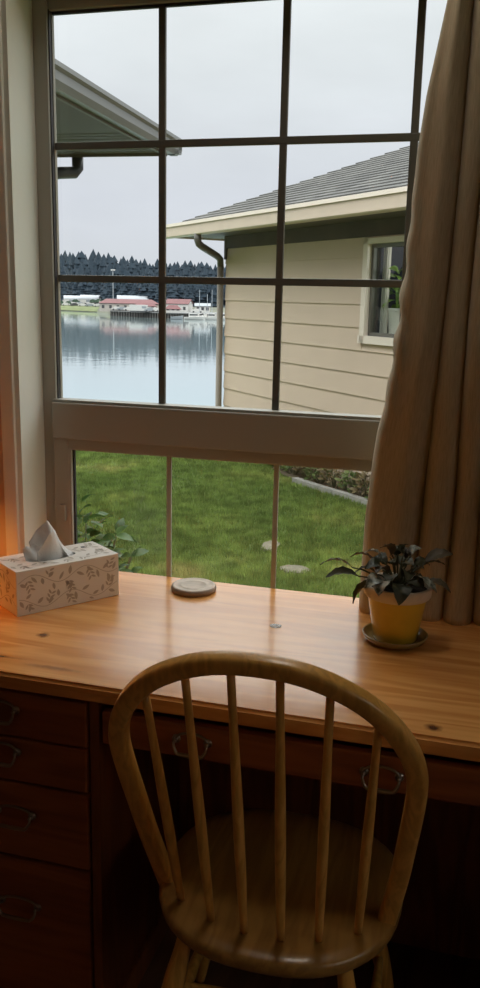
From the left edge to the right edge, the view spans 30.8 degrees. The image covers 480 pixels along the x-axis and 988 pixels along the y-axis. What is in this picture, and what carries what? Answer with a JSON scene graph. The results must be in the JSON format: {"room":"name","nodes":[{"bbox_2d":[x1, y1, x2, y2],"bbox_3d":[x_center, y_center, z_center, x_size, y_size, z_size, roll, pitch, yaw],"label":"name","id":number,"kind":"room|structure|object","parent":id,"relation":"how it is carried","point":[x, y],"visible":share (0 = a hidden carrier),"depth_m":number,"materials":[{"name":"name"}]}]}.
{"room":"home office","nodes":[
{"label":"home office","id":0,"kind":"room"},
{"bbox_2d":[0,402,6,556],"bbox_3d":[0.403,-0.218,1.794,4.400,2.450,0.180,5,13,15],"label":"wall","id":1,"kind":"structure","parent":0,"point":[3,552],"depth_m":2.03,"materials":[{"name":"paint"}]},
{"bbox_2d":[0,0,426,588],"bbox_3d":[0.078,-0.407,1.843,1.221,1.407,0.197,5,13,15],"label":"window","id":2,"kind":"structure","parent":1,"relation":"attached to","point":[276,437],"depth_m":1.93,"materials":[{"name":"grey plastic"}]},
{"bbox_3d":[0.181,-1.158,1.512,1.940,0.041,0.080,5,13,15],"label":"curtain rod","id":3,"kind":"object","parent":1,"relation":"attached to","visible":0},
{"bbox_2d":[359,0,479,625],"bbox_3d":[0.536,-0.417,1.602,0.580,1.431,0.120,5,13,15],"label":"curtain","id":4,"kind":"object","parent":3,"relation":"hanging from","point":[424,492],"visible":0.9,"depth_m":1.65,"materials":[{"name":"beige fabric"}]},
{"bbox_2d":[137,928,479,987],"bbox_3d":[-0.140,1.427,0.302,4.600,0.120,3.600,5,13,15],"label":"floor","id":5,"kind":"structure","parent":0,"point":[412,967],"depth_m":1.85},
{"bbox_2d":[0,571,479,987],"bbox_3d":[0.161,0.659,1.746,1.940,0.750,0.606,5,13,15],"label":"desk","id":6,"kind":"object","parent":5,"relation":"on","point":[80,907],"visible":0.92,"depth_m":1.62,"materials":[{"name":"brown wood"}]},
{"bbox_2d":[0,521,118,616],"bbox_3d":[-0.397,0.140,1.883,0.239,0.179,0.118,-9,16,-37],"label":"tissue box","id":7,"kind":"object","parent":6,"relation":"on","point":[48,574],"visible":1,"depth_m":1.84,"materials":[{"name":"beige cardboard"}]},
{"bbox_2d":[171,578,215,596],"bbox_3d":[-0.105,0.211,1.970,0.103,0.014,0.103,5,13,15],"label":"coaster","id":8,"kind":"object","parent":6,"relation":"on","point":[188,587],"visible":1,"depth_m":1.95,"materials":[{"name":"white ceramic"}]},
{"bbox_2d":[270,623,280,627],"bbox_3d":[0.072,0.267,1.767,0.024,0.001,0.022,5,13,15],"label":"disc","id":9,"kind":"object","parent":6,"relation":"on","point":[274,625],"visible":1,"depth_m":1.77,"materials":[{"name":"white metal"}]},
{"bbox_2d":[320,543,452,649],"bbox_3d":[0.279,0.189,1.687,0.250,0.198,0.143,5,13,15],"label":"potted plant","id":10,"kind":"object","parent":6,"relation":"on","point":[397,600],"visible":1,"depth_m":1.66,"materials":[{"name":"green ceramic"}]},
{"bbox_2d":[108,650,428,987],"bbox_3d":[0.064,0.623,1.457,0.465,0.949,0.486,4,13,13],"label":"chair","id":11,"kind":"object","parent":5,"relation":"on","point":[279,892],"visible":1,"depth_m":1.32,"materials":[{"name":"brown wood"}]},
{"label":"outside","id":12,"kind":"structure","parent":0,"visible":0},
{"bbox_2d":[61,305,224,313],"bbox_3d":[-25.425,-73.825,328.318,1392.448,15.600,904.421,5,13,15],"label":"shore","id":13,"kind":"structure","parent":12,"point":[212,308],"depth_m":389.33,"materials":[{"name":"grey"}]},
{"bbox_2d":[60,258,65,268],"bbox_3d":[-103.692,-128.074,512.085,13.360,21.492,13.385,5,13,15],"label":"conifer","id":14,"kind":"object","parent":13,"relation":"on","point":[63,262],"visible":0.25,"depth_m":509.71,"materials":[{"name":"green plant"}]},
{"bbox_2d":[60,267,67,282],"bbox_3d":[-101.209,-121.599,499.544,12.639,17.880,12.616,-11,17,-42],"label":"conifer","id":15,"kind":"object","parent":13,"relation":"on","point":[62,272],"visible":0.19,"depth_m":496.81,"materials":[{"name":"green plant"}]},
{"bbox_2d":[62,251,67,261],"bbox_3d":[-106.803,-137.138,533.187,13.555,24.254,14.122,3,13,8],"label":"conifer","id":16,"kind":"object","parent":13,"relation":"on","point":[64,255],"visible":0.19,"depth_m":531.25,"materials":[{"name":"green plant"}]},
{"bbox_2d":[61,282,70,300],"bbox_3d":[-95.743,-111.527,475.629,7.983,12.643,8.572,9,15,31],"label":"conifer","id":17,"kind":"object","parent":13,"relation":"on","point":[65,291],"visible":0.66,"depth_m":474.29,"materials":[{"name":"green plant"}]},
{"bbox_2d":[65,258,72,272],"bbox_3d":[-100.424,-127.859,511.562,12.050,21.023,13.609,4,13,10],"label":"conifer","id":18,"kind":"object","parent":13,"relation":"on","point":[68,263],"visible":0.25,"depth_m":509.09,"materials":[{"name":"green plant"}]},
{"bbox_2d":[67,282,71,294],"bbox_3d":[-94.016,-114.145,483.608,10.304,12.828,9.595,-3,14,-19],"label":"conifer","id":19,"kind":"object","parent":13,"relation":"on","point":[68,283],"visible":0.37,"depth_m":481.29,"materials":[{"name":"green plant"}]},
{"bbox_2d":[67,252,73,264],"bbox_3d":[-102.620,-135.041,528.125,13.813,23.427,13.787,9,15,32],"label":"conifer","id":20,"kind":"object","parent":13,"relation":"on","point":[69,255],"visible":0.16,"depth_m":525.51,"materials":[{"name":"green plant"}]},
{"bbox_2d":[64,295,79,302],"bbox_3d":[-85.858,-102.553,458.919,16.535,4.100,14.256,5,13,15],"label":"shed","id":21,"kind":"object","parent":13,"relation":"on","point":[70,298],"visible":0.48,"depth_m":454.46,"materials":[{"name":"white metal"}]},
{"bbox_2d":[71,282,78,295],"bbox_3d":[-88.097,-110.344,470.844,9.537,12.736,8.881,-1,13,-9],"label":"conifer","id":22,"kind":"object","parent":13,"relation":"on","point":[75,286],"visible":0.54,"depth_m":469.00,"materials":[{"name":"green plant"}]},
{"bbox_2d":[73,258,79,268],"bbox_3d":[-96.216,-128.822,513.161,14.306,21.024,12.668,-7,15,-33],"label":"conifer","id":23,"kind":"object","parent":13,"relation":"on","point":[76,263],"visible":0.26,"depth_m":510.52,"materials":[{"name":"green plant"}]},
{"bbox_2d":[75,266,82,282],"bbox_3d":[-89.364,-117.932,485.681,12.970,18.303,12.994,-6,15,-30],"label":"conifer","id":24,"kind":"object","parent":13,"relation":"on","point":[79,271],"visible":0.2,"depth_m":483.29,"materials":[{"name":"green plant"}]},
{"bbox_2d":[74,282,85,295],"bbox_3d":[-85.009,-109.605,466.522,7.731,13.492,7.747,9,15,32],"label":"conifer","id":25,"kind":"object","parent":13,"relation":"on","point":[81,287],"visible":0.52,"depth_m":464.89,"materials":[{"name":"green plant"}]},
{"bbox_2d":[76,251,86,262],"bbox_3d":[-95.615,-135.316,527.416,16.400,23.575,18.522,2,13,2],"label":"conifer","id":26,"kind":"object","parent":13,"relation":"on","point":[81,257],"visible":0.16,"depth_m":524.35,"materials":[{"name":"green plant"}]},
{"bbox_2d":[77,274,87,294],"bbox_3d":[-83.102,-110.754,467.932,10.053,14.816,10.074,3,13,9],"label":"conifer","id":27,"kind":"object","parent":13,"relation":"on","point":[84,283],"visible":0.29,"depth_m":465.12,"materials":[{"name":"green plant"}]},
{"bbox_2d":[82,258,88,268],"bbox_3d":[-90.255,-128.090,511.371,15.431,20.217,13.664,-3,13,-18],"label":"conifer","id":28,"kind":"object","parent":13,"relation":"on","point":[85,262],"visible":0.2,"depth_m":507.97,"materials":[{"name":"green plant"}]},
{"bbox_2d":[83,267,89,274],"bbox_3d":[-86.442,-118.666,488.881,9.511,17.210,9.531,1,13,-2],"label":"conifer","id":29,"kind":"object","parent":13,"relation":"on","point":[86,272],"visible":0.15,"depth_m":487.08,"materials":[{"name":"green plant"}]},
{"bbox_2d":[83,282,92,294],"bbox_3d":[-80.214,-109.907,466.541,9.686,13.684,9.705,-3,13,-18],"label":"conifer","id":30,"kind":"object","parent":13,"relation":"on","point":[87,289],"visible":0.33,"depth_m":463.87,"materials":[{"name":"green plant"}]},
{"bbox_2d":[80,295,97,302],"bbox_3d":[-75.529,-101.136,452.744,17.401,4.700,14.513,5,13,15],"label":"shed","id":31,"kind":"object","parent":13,"relation":"on","point":[83,298],"visible":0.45,"depth_m":448.18,"materials":[{"name":"white metal"}]},
{"bbox_2d":[88,252,94,262],"bbox_3d":[-89.241,-133.100,521.169,13.390,22.758,13.949,0,13,-6],"label":"conifer","id":32,"kind":"object","parent":13,"relation":"on","point":[91,257],"visible":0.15,"depth_m":517.11,"materials":[{"name":"green plant"}]},
{"bbox_2d":[91,267,97,274],"bbox_3d":[-80.900,-118.128,485.688,9.927,17.490,9.948,-4,14,-21],"label":"conifer","id":33,"kind":"object","parent":13,"relation":"on","point":[95,270],"visible":0.17,"depth_m":483.88,"materials":[{"name":"green plant"}]},
{"bbox_2d":[91,282,99,294],"bbox_3d":[-76.485,-107.825,460.570,7.662,12.907,8.653,-2,13,-16],"label":"conifer","id":34,"kind":"object","parent":13,"relation":"on","point":[95,288],"visible":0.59,"depth_m":459.03,"materials":[{"name":"green plant"}]},
{"bbox_2d":[94,259,99,269],"bbox_3d":[-82.769,-127.233,508.097,15.078,19.721,14.041,4,13,11],"label":"conifer","id":35,"kind":"object","parent":13,"relation":"on","point":[96,263],"visible":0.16,"depth_m":505.25,"materials":[{"name":"green plant"}]},
{"bbox_2d":[93,251,101,262],"bbox_3d":[-85.418,-132.250,516.812,15.177,23.057,14.568,5,13,15],"label":"conifer","id":36,"kind":"object","parent":13,"relation":"on","point":[98,257],"visible":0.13,"depth_m":514.02,"materials":[{"name":"green plant"}]},
{"bbox_2d":[98,283,103,294],"bbox_3d":[-69.680,-104.663,447.561,7.631,12.836,7.325,-7,15,-31],"label":"conifer","id":37,"kind":"object","parent":13,"relation":"on","point":[102,284],"visible":0.18,"depth_m":445.67,"materials":[{"name":"green plant"}]},
{"bbox_2d":[99,267,106,288],"bbox_3d":[-72.492,-112.399,463.894,10.739,17.399,10.716,-6,14,-27],"label":"conifer","id":38,"kind":"object","parent":13,"relation":"on","point":[104,269],"visible":0.2,"depth_m":461.56,"materials":[{"name":"green plant"}]},
{"bbox_2d":[99,283,106,299],"bbox_3d":[-67.880,-103.202,441.342,8.607,12.381,8.591,11,16,37],"label":"conifer","id":39,"kind":"object","parent":13,"relation":"on","point":[105,284],"visible":0.27,"depth_m":439.40,"materials":[{"name":"green plant"}]},
{"bbox_2d":[101,260,106,271],"bbox_3d":[-76.572,-122.098,489.919,10.970,18.668,12.389,-7,15,-33],"label":"conifer","id":40,"kind":"object","parent":13,"relation":"on","point":[104,264],"visible":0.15,"depth_m":487.32,"materials":[{"name":"green plant"}]},
{"bbox_2d":[100,264,111,282],"bbox_3d":[-71.400,-117.544,475.470,11.387,16.579,11.412,-10,17,-40],"label":"conifer","id":41,"kind":"object","parent":13,"relation":"on","point":[109,267],"visible":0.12,"depth_m":473.54,"materials":[{"name":"green plant"}]},
{"bbox_2d":[102,283,110,299],"bbox_3d":[-64.310,-101.804,433.297,8.965,13.030,9.627,-7,15,-33],"label":"conifer","id":42,"kind":"object","parent":13,"relation":"on","point":[107,291],"visible":0.37,"depth_m":431.95,"materials":[{"name":"green plant"}]},
{"bbox_2d":[105,253,110,264],"bbox_3d":[-75.488,-127.845,499.902,12.908,21.377,13.861,9,15,30],"label":"conifer","id":43,"kind":"object","parent":13,"relation":"on","point":[108,257],"visible":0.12,"depth_m":496.45,"materials":[{"name":"green plant"}]},
{"bbox_2d":[106,257,115,268],"bbox_3d":[-70.300,-120.698,478.526,13.967,19.149,12.368,-5,14,-27],"label":"conifer","id":44,"kind":"object","parent":13,"relation":"on","point":[111,261],"visible":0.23,"depth_m":475.57,"materials":[{"name":"green plant"}]},
{"bbox_2d":[108,283,117,298],"bbox_3d":[-62.167,-100.712,428.259,8.254,13.002,7.309,11,16,38],"label":"conifer","id":45,"kind":"object","parent":13,"relation":"on","point":[115,284],"visible":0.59,"depth_m":426.92,"materials":[{"name":"green plant"}]},
{"bbox_2d":[114,283,120,298],"bbox_3d":[-59.195,-100.204,429.007,9.313,11.398,8.673,-4,14,-21],"label":"conifer","id":46,"kind":"object","parent":13,"relation":"on","point":[118,286],"visible":0.41,"depth_m":426.82,"materials":[{"name":"green plant"}]},
{"bbox_2d":[120,262,125,275],"bbox_3d":[-61.611,-112.604,456.016,9.853,17.569,9.874,-10,17,-40],"label":"conifer","id":47,"kind":"object","parent":13,"relation":"on","point":[122,267],"visible":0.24,"depth_m":454.12,"materials":[{"name":"green plant"}]},
{"bbox_2d":[118,283,127,294],"bbox_3d":[-55.503,-97.063,417.184,7.953,12.022,7.042,12,16,39],"label":"conifer","id":48,"kind":"object","parent":13,"relation":"on","point":[123,290],"visible":0.5,"depth_m":415.71,"materials":[{"name":"green plant"}]},
{"bbox_2d":[126,283,133,294],"bbox_3d":[-52.248,-98.104,418.911,10.411,12.712,9.695,-3,14,-19],"label":"conifer","id":49,"kind":"object","parent":13,"relation":"on","point":[129,285],"visible":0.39,"depth_m":416.62,"materials":[{"name":"green plant"}]},
{"bbox_2d":[127,262,135,274],"bbox_3d":[-56.209,-111.013,450.048,11.717,17.739,13.233,8,14,28],"label":"conifer","id":50,"kind":"object","parent":13,"relation":"on","point":[130,267],"visible":0.28,"depth_m":447.85,"materials":[{"name":"green plant"}]},
{"bbox_2d":[117,295,148,299],"bbox_3d":[-50.682,-91.302,411.984,17.311,5.200,14.091,5,13,15],"label":"shed","id":51,"kind":"object","parent":13,"relation":"on","point":[118,296],"visible":0.37,"depth_m":408.57,"materials":[{"name":"white metal"}]},
{"bbox_2d":[130,283,138,295],"bbox_3d":[-49.579,-95.778,414.509,7.832,10.492,8.410,-3,13,-18],"label":"conifer","id":52,"kind":"object","parent":13,"relation":"on","point":[135,288],"visible":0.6,"depth_m":413.48,"materials":[{"name":"green plant"}]},
{"bbox_2d":[134,259,139,268],"bbox_3d":[-55.898,-117.089,466.691,11.349,17.732,10.049,-7,15,-31],"label":"conifer","id":53,"kind":"object","parent":13,"relation":"on","point":[136,263],"visible":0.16,"depth_m":464.67,"materials":[{"name":"green plant"}]},
{"bbox_2d":[137,283,147,295],"bbox_3d":[-46.307,-96.167,412.881,8.248,11.819,8.231,-1,13,-11],"label":"conifer","id":54,"kind":"object","parent":13,"relation":"on","point":[142,287],"visible":0.62,"depth_m":410.87,"materials":[{"name":"green plant"}]},
{"bbox_2d":[141,258,147,270],"bbox_3d":[-50.314,-118.043,468.956,10.714,17.646,10.284,5,13,16],"label":"conifer","id":55,"kind":"object","parent":13,"relation":"on","point":[144,265],"visible":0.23,"depth_m":466.37,"materials":[{"name":"green plant"}]},
{"bbox_2d":[144,266,149,275],"bbox_3d":[-47.715,-110.340,450.084,11.231,14.975,11.252,-7,15,-31],"label":"conifer","id":56,"kind":"object","parent":13,"relation":"on","point":[147,270],"visible":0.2,"depth_m":448.07,"materials":[{"name":"green plant"}]},
{"bbox_2d":[146,283,155,300],"bbox_3d":[-40.908,-95.323,409.994,7.529,11.360,7.513,1,13,1],"label":"conifer","id":57,"kind":"object","parent":13,"relation":"on","point":[151,294],"visible":0.61,"depth_m":408.37,"materials":[{"name":"green plant"}]},
{"bbox_2d":[153,259,158,272],"bbox_3d":[-43.972,-117.565,467.083,12.290,17.290,11.445,-4,14,-23],"label":"conifer","id":58,"kind":"object","parent":13,"relation":"on","point":[156,264],"visible":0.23,"depth_m":464.21,"materials":[{"name":"green plant"}]},
{"bbox_2d":[154,284,158,302],"bbox_3d":[-36.885,-92.562,399.931,7.610,11.541,6.738,-1,13,-11],"label":"conifer","id":59,"kind":"object","parent":13,"relation":"on","point":[157,288],"visible":0.27,"depth_m":398.76,"materials":[{"name":"green plant"}]},
{"bbox_2d":[168,266,174,276],"bbox_3d":[-34.223,-105.659,433.818,9.736,15.626,10.143,7,14,25],"label":"conifer","id":60,"kind":"object","parent":13,"relation":"on","point":[171,272],"visible":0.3,"depth_m":432.59,"materials":[{"name":"green plant"}]},
{"bbox_2d":[166,284,178,299],"bbox_3d":[-31.089,-92.228,399.158,8.651,11.445,8.667,11,16,38],"label":"conifer","id":61,"kind":"object","parent":13,"relation":"on","point":[173,294],"visible":0.56,"depth_m":397.64,"materials":[{"name":"green plant"}]},
{"bbox_2d":[174,261,180,273],"bbox_3d":[-32.424,-113.284,454.924,10.783,16.424,10.041,-6,15,-29],"label":"conifer","id":62,"kind":"object","parent":13,"relation":"on","point":[177,267],"visible":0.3,"depth_m":452.46,"materials":[{"name":"green plant"}]},
{"bbox_2d":[177,284,184,298],"bbox_3d":[-28.032,-92.555,401.053,7.188,10.981,6.899,-4,14,-22],"label":"conifer","id":63,"kind":"object","parent":13,"relation":"on","point":[180,289],"visible":0.53,"depth_m":400.08,"materials":[{"name":"green plant"}]},
{"bbox_2d":[183,266,191,276],"bbox_3d":[-26.338,-106.419,436.176,9.604,15.718,9.622,13,17,42],"label":"conifer","id":64,"kind":"object","parent":13,"relation":"on","point":[187,273],"visible":0.28,"depth_m":434.60,"materials":[{"name":"green plant"}]},
{"bbox_2d":[182,284,194,304],"bbox_3d":[-23.123,-91.261,396.795,7.175,11.106,7.705,-2,13,-15],"label":"conifer","id":65,"kind":"object","parent":13,"relation":"on","point":[189,295],"visible":0.68,"depth_m":395.90,"materials":[{"name":"green plant"}]},
{"bbox_2d":[187,260,194,272],"bbox_3d":[-25.833,-114.898,459.344,11.148,16.799,9.871,2,13,5],"label":"conifer","id":66,"kind":"object","parent":13,"relation":"on","point":[190,265],"visible":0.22,"depth_m":456.90,"materials":[{"name":"green plant"}]},
{"bbox_2d":[190,284,195,298],"bbox_3d":[-22.134,-92.458,401.164,6.933,10.932,6.139,-1,13,-9],"label":"conifer","id":67,"kind":"object","parent":13,"relation":"on","point":[192,285],"visible":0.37,"depth_m":399.59,"materials":[{"name":"green plant"}]},
{"bbox_2d":[194,268,200,276],"bbox_3d":[-21.473,-105.129,433.180,9.084,15.408,9.101,2,13,2],"label":"conifer","id":68,"kind":"object","parent":13,"relation":"on","point":[197,273],"visible":0.22,"depth_m":431.01,"materials":[{"name":"green plant"}]},
{"bbox_2d":[193,262,201,274],"bbox_3d":[-21.278,-112.468,452.802,10.788,16.251,10.768,7,14,24],"label":"conifer","id":69,"kind":"object","parent":13,"relation":"on","point":[198,264],"visible":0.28,"depth_m":450.81,"materials":[{"name":"green plant"}]},
{"bbox_2d":[194,284,206,302],"bbox_3d":[-17.817,-92.279,399.022,7.663,11.873,7.647,-4,14,-20],"label":"conifer","id":70,"kind":"object","parent":13,"relation":"on","point":[200,287],"visible":0.79,"depth_m":397.35,"materials":[{"name":"green plant"}]},
{"bbox_2d":[203,284,208,302],"bbox_3d":[-16.466,-91.716,400.480,5.986,9.980,6.761,-1,13,-8],"label":"conifer","id":71,"kind":"object","parent":13,"relation":"on","point":[204,285],"visible":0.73,"depth_m":399.00,"materials":[{"name":"green plant"}]},
{"bbox_2d":[202,263,210,272],"bbox_3d":[-17.673,-112.140,451.967,10.551,16.110,10.574,3,13,9],"label":"conifer","id":72,"kind":"object","parent":13,"relation":"on","point":[206,267],"visible":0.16,"depth_m":450.20,"materials":[{"name":"green plant"}]},
{"bbox_2d":[206,284,210,301],"bbox_3d":[-15.046,-92.855,402.207,6.831,11.178,6.817,0,13,-4],"label":"conifer","id":73,"kind":"object","parent":13,"relation":"on","point":[208,286],"visible":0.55,"depth_m":400.47,"materials":[{"name":"green plant"}]},
{"bbox_2d":[208,284,214,302],"bbox_3d":[-12.049,-91.624,400.075,7.042,10.047,7.029,-11,18,-43],"label":"conifer","id":74,"kind":"object","parent":13,"relation":"on","point":[213,286],"visible":0.29,"depth_m":398.91,"materials":[{"name":"green plant"}]},
{"bbox_2d":[210,285,216,305],"bbox_3d":[-10.665,-89.695,393.825,6.231,9.994,7.036,4,13,11],"label":"conifer","id":75,"kind":"object","parent":13,"relation":"on","point":[213,301],"visible":0.54,"depth_m":392.63,"materials":[{"name":"green plant"}]},
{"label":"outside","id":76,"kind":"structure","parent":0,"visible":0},
{"bbox_2d":[61,305,98,311],"bbox_3d":[-74.391,-84.824,398.661,62.178,2.025,61.982,5,13,15],"label":"grass bank","id":77,"kind":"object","parent":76,"point":[65,307],"visible":0.61,"depth_m":414.85,"materials":[{"name":"green plant"}]},
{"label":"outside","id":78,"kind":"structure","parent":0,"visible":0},
{"bbox_2d":[76,450,366,597],"bbox_3d":[1.606,2.054,17.970,74.000,8.512,29.915,5,13,15],"label":"ground","id":79,"kind":"structure","parent":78,"point":[180,482],"depth_m":6.66,"materials":[{"name":"green plant"}]},
{"bbox_2d":[77,494,148,572],"bbox_3d":[-0.778,0.381,4.130,0.695,0.821,0.686,5,13,15],"label":"plant","id":80,"kind":"object","parent":79,"relation":"on","point":[120,525],"visible":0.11,"depth_m":4.16,"materials":[{"name":"green plant"}]},
{"bbox_2d":[55,59,181,178],"bbox_3d":[-4.563,-1.695,5.551,7.337,4.260,4.778,4,13,12],"label":"roof eave","id":81,"kind":"object","parent":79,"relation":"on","point":[85,112],"visible":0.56,"depth_m":5.76,"materials":[{"name":"beige"}]},
{"bbox_2d":[260,540,279,551],"bbox_3d":[0.213,0.376,6.083,0.128,0.046,0.255,5,13,15],"label":"stepping stone","id":82,"kind":"object","parent":79,"relation":"on","point":[268,544],"visible":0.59,"depth_m":6.06,"materials":[{"name":"grey stone"}]},
{"bbox_2d":[166,142,418,493],"bbox_3d":[5.151,-1.996,7.702,8.700,4.324,9.620,-5,14,-27],"label":"house","id":83,"kind":"structure","parent":79,"relation":"on","point":[348,222],"depth_m":8.16,"materials":[{"name":"beige"}]},
{"bbox_2d":[379,247,391,332],"bbox_3d":[1.238,-1.733,7.374,0.030,0.740,0.080,-5,14,-27],"label":"curtain","id":84,"kind":"object","parent":83,"relation":"hanging from","point":[387,256],"depth_m":7.37,"materials":[{"name":"white fabric"}]},
{"bbox_2d":[382,265,401,333],"bbox_3d":[1.361,-1.643,7.375,0.471,0.586,0.481,5,13,15],"label":"potted plant","id":85,"kind":"object","parent":83,"relation":"on","point":[394,311],"visible":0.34,"depth_m":7.36,"materials":[{"name":"green plant"}]},
{"bbox_2d":[280,565,310,574],"bbox_3d":[0.351,0.498,5.557,0.208,0.046,0.171,5,13,15],"label":"stepping stone","id":86,"kind":"object","parent":79,"relation":"on","point":[297,568],"visible":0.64,"depth_m":5.55,"materials":[{"name":"grey stone"}]},
{"bbox_2d":[272,466,364,496],"bbox_3d":[1.937,0.393,6.039,4.677,0.001,5.094,5,13,15],"label":"planting bed","id":87,"kind":"object","parent":79,"relation":"on","point":[287,474],"visible":0.12,"depth_m":8.30,"materials":[{"name":"soil"}]},
{"bbox_2d":[279,465,298,473],"bbox_3d":[0.530,-0.277,8.478,0.322,0.198,0.324,9,15,31],"label":"plant","id":88,"kind":"object","parent":87,"relation":"on","point":[281,466],"visible":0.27,"depth_m":8.48,"materials":[{"name":"green plant"}]},
{"bbox_2d":[292,466,320,477],"bbox_3d":[0.644,-0.256,8.301,0.334,0.238,0.346,5,13,15],"label":"plant","id":89,"kind":"object","parent":87,"relation":"on","point":[301,470],"visible":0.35,"depth_m":8.29,"materials":[{"name":"green plant"}]},
{"bbox_2d":[303,467,333,482],"bbox_3d":[0.750,-0.210,8.097,0.352,0.243,0.348,5,13,15],"label":"plant","id":90,"kind":"object","parent":87,"relation":"on","point":[310,473],"visible":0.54,"depth_m":8.08,"materials":[{"name":"green plant"}]},
{"bbox_2d":[317,469,349,488],"bbox_3d":[0.870,-0.181,7.898,0.365,0.283,0.369,5,13,15],"label":"plant","id":91,"kind":"object","parent":87,"relation":"on","point":[322,472],"visible":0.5,"depth_m":7.90,"materials":[{"name":"green plant"}]},
{"bbox_2d":[334,470,363,492],"bbox_3d":[0.987,-0.122,7.706,0.309,0.255,0.301,5,13,15],"label":"plant","id":92,"kind":"object","parent":87,"relation":"on","point":[344,475],"visible":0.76,"depth_m":7.69,"materials":[{"name":"green plant"}]},
{"bbox_2d":[350,471,370,496],"bbox_3d":[1.105,-0.085,7.516,0.308,0.273,0.318,5,13,15],"label":"plant","id":93,"kind":"object","parent":87,"relation":"on","point":[363,474],"visible":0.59,"depth_m":7.50,"materials":[{"name":"green plant"}]},
{"bbox_2d":[292,477,367,506],"bbox_3d":[1.952,0.488,5.651,0.148,0.070,5.991,-6,14,-27],"label":"edging","id":94,"kind":"object","parent":79,"relation":"on","point":[334,491],"visible":0.32,"depth_m":7.72,"materials":[{"name":"grey concrete"}]},
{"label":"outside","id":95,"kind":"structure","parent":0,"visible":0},
{"bbox_2d":[61,311,224,406],"bbox_3d":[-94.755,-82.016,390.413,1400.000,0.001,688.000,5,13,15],"label":"water","id":96,"kind":"structure","parent":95,"point":[105,356],"depth_m":116.49,"materials":[{"name":"teal liquid"}]},
{"bbox_2d":[110,310,224,318],"bbox_3d":[-31.086,-72.021,349.052,69.055,2.670,52.445,5,13,15],"label":"quay","id":97,"kind":"object","parent":96,"relation":"in","point":[115,312],"visible":0.3,"depth_m":329.58,"materials":[{"name":"grey"}]},
{"bbox_2d":[99,299,158,311],"bbox_3d":[-44.030,-74.841,345.276,25.738,4.900,18.305,5,13,15],"label":"building","id":98,"kind":"structure","parent":97,"relation":"on","point":[105,305],"depth_m":340.79,"materials":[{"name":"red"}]},
{"bbox_2d":[129,305,147,311],"bbox_3d":[-37.914,-69.403,325.056,7.202,2.500,4.805,5,13,15],"label":"trailer","id":99,"kind":"object","parent":97,"relation":"on","point":[132,308],"visible":1,"depth_m":323.83,"materials":[{"name":"grey"}]},
{"bbox_2d":[135,302,156,312],"bbox_3d":[-36.299,-71.671,334.523,10.328,3.800,8.664,5,13,15],"label":"building","id":100,"kind":"structure","parent":97,"relation":"on","point":[150,305],"depth_m":332.49,"materials":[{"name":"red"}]},
{"bbox_2d":[166,305,181,313],"bbox_3d":[-25.096,-69.153,325.839,7.662,3.200,6.711,5,13,15],"label":"kiosk","id":101,"kind":"object","parent":97,"relation":"on","point":[170,308],"visible":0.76,"depth_m":324.07,"materials":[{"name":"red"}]},
{"bbox_2d":[166,299,193,311],"bbox_3d":[-23.834,-73.721,341.342,10.541,5.400,9.189,5,13,15],"label":"building","id":102,"kind":"structure","parent":97,"relation":"on","point":[186,305],"depth_m":338.30,"materials":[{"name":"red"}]},
{"bbox_2d":[191,309,202,312],"bbox_3d":[-16.087,-68.754,326.498,4.744,1.494,3.110,5,13,15],"label":"car","id":103,"kind":"object","parent":97,"relation":"on","point":[194,310],"visible":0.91,"depth_m":325.58,"materials":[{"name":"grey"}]},
{"bbox_2d":[194,303,210,312],"bbox_3d":[-14.492,-71.902,337.147,7.799,4.000,7.481,5,13,15],"label":"building","id":104,"kind":"structure","parent":97,"relation":"on","point":[203,306],"depth_m":334.81,"materials":[{"name":"grey"}]},
{"bbox_2d":[171,316,182,318],"bbox_3d":[-22.741,-62.999,310.811,4.481,1.650,2.479,5,13,15],"label":"motorboat","id":105,"kind":"object","parent":96,"relation":"on","point":[174,317],"visible":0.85,"depth_m":310.44,"materials":[{"name":"grey"}]},
{"bbox_2d":[184,313,204,319],"bbox_3d":[-16.425,-62.925,309.048,7.333,2.550,4.556,5,13,15],"label":"motorboat","id":106,"kind":"object","parent":96,"relation":"on","point":[192,316],"visible":0.85,"depth_m":308.40,"materials":[{"name":"grey"}]},
{"bbox_2d":[197,290,202,316],"bbox_3d":[-14.648,-68.074,313.371,2.263,10.750,6.544,5,13,15],"label":"sailboat","id":107,"kind":"object","parent":96,"relation":"on","point":[199,313],"visible":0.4,"depth_m":312.95,"materials":[{"name":"grey"}]},
{"bbox_2d":[204,294,207,319],"bbox_3d":[-11.877,-67.311,313.660,2.298,9.250,6.550,5,13,15],"label":"sailboat","id":108,"kind":"object","parent":96,"relation":"on","point":[205,314],"visible":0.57,"depth_m":312.72,"materials":[{"name":"grey"}]},
{"bbox_2d":[205,313,216,319],"bbox_3d":[-9.891,-63.334,311.462,5.565,2.550,2.107,5,13,15],"label":"motorboat","id":109,"kind":"object","parent":96,"relation":"on","point":[211,316],"visible":0.66,"depth_m":310.97,"materials":[{"name":"grey"}]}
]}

